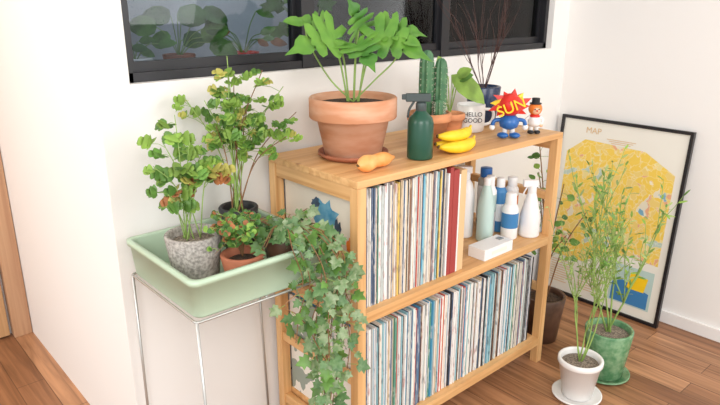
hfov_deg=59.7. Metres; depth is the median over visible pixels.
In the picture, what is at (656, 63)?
wall
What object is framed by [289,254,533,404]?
vinyl record collection
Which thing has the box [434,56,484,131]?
seedling
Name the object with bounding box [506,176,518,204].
bottle
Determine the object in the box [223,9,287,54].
potted plant
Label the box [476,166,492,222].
bottle
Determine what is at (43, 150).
wall return
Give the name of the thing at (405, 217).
vinyl record collection
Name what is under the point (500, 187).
detergent bottle
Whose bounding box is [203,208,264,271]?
potted plant
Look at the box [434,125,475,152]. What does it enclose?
banana bunch
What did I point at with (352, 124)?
philodendron
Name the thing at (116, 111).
wall
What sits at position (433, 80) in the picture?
potted cactus
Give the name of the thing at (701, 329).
baseboard
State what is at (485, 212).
detergent bottle
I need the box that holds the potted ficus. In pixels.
[527,147,596,343]
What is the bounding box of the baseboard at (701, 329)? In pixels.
[659,309,719,342]
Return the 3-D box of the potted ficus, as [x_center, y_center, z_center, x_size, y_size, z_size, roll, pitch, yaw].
[0.707,0.137,2.253,0.257,0.800,0.184,6,19,19]
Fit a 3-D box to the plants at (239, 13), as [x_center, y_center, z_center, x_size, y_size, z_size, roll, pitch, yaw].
[0.314,-1.117,2.564,3.030,1.400,0.640,-15,23,-39]
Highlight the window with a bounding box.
[121,0,549,82]
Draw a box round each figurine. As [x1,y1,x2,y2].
[489,89,530,137]
[525,97,543,133]
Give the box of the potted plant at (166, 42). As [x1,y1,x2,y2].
[132,36,176,60]
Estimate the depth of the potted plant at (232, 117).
1.51 m
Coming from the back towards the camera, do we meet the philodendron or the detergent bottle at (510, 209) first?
the detergent bottle at (510, 209)
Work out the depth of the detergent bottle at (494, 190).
2.04 m
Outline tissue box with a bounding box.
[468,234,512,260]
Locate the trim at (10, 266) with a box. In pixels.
[0,153,32,337]
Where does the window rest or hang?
in the wall at (116, 111)
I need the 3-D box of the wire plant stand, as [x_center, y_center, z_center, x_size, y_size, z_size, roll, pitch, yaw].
[-0.298,0.455,1.586,0.372,0.599,0.356,-15,23,-39]
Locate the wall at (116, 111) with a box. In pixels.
[66,0,569,404]
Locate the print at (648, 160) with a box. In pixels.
[550,139,674,311]
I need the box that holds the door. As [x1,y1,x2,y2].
[0,284,9,337]
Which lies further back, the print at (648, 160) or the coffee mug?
the print at (648, 160)
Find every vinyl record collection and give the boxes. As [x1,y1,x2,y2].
[285,168,446,307]
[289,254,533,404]
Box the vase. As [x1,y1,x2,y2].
[437,0,521,124]
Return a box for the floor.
[0,295,719,404]
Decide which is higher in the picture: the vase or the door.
the vase
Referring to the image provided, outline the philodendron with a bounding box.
[283,0,431,162]
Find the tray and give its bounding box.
[127,208,322,317]
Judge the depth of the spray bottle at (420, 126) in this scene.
1.61 m
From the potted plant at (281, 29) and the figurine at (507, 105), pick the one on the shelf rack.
the figurine at (507, 105)
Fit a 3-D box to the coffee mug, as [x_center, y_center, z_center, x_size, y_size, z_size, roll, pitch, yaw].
[0.356,-0.270,1.991,0.111,0.087,0.099,-15,23,-39]
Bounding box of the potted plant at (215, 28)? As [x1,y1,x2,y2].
[130,4,237,58]
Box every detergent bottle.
[457,166,474,237]
[476,177,493,240]
[487,175,496,233]
[494,177,506,231]
[500,191,518,239]
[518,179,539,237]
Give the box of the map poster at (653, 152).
[548,114,696,328]
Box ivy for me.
[250,204,370,404]
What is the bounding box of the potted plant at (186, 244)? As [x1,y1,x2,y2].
[136,115,235,278]
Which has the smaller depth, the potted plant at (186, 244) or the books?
the potted plant at (186, 244)
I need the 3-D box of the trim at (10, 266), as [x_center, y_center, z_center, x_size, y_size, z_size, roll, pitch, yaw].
[-1.657,-0.390,1.805,1.008,2.080,0.049,-15,23,-39]
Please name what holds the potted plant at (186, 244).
in the tray
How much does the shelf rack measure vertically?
0.825 m
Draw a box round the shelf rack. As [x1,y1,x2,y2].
[268,122,562,404]
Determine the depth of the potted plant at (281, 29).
2.21 m
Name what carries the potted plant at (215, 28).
on the windowsill
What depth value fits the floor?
2.16 m
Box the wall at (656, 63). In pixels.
[558,0,719,328]
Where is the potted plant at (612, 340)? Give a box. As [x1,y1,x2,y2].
[568,144,690,384]
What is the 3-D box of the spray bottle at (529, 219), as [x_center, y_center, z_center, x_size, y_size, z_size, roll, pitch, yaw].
[0.559,0.017,2.054,0.068,0.190,0.068,-15,23,-39]
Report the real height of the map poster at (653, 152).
0.769 m
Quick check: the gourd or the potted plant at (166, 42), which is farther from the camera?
the potted plant at (166, 42)
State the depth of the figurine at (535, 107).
1.94 m
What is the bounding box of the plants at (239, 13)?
[127,0,399,59]
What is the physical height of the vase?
0.491 m
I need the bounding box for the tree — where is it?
[545,193,635,404]
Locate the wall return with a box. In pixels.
[0,0,120,404]
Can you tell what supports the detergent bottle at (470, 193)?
in the shelf rack
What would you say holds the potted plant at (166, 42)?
on the windowsill
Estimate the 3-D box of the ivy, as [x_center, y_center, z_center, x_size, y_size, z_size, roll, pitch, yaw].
[-0.146,0.383,1.534,0.238,0.722,0.316,-15,23,-39]
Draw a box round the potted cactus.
[407,50,451,145]
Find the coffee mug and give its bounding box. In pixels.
[456,101,494,132]
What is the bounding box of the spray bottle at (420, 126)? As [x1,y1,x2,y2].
[402,93,433,160]
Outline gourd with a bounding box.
[356,152,394,171]
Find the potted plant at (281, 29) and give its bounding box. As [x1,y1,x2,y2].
[259,0,346,41]
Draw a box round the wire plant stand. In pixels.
[131,272,337,404]
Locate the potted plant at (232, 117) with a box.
[172,58,302,247]
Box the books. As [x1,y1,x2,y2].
[442,166,466,275]
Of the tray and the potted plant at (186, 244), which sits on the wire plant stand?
the tray
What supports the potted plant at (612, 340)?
on the floor

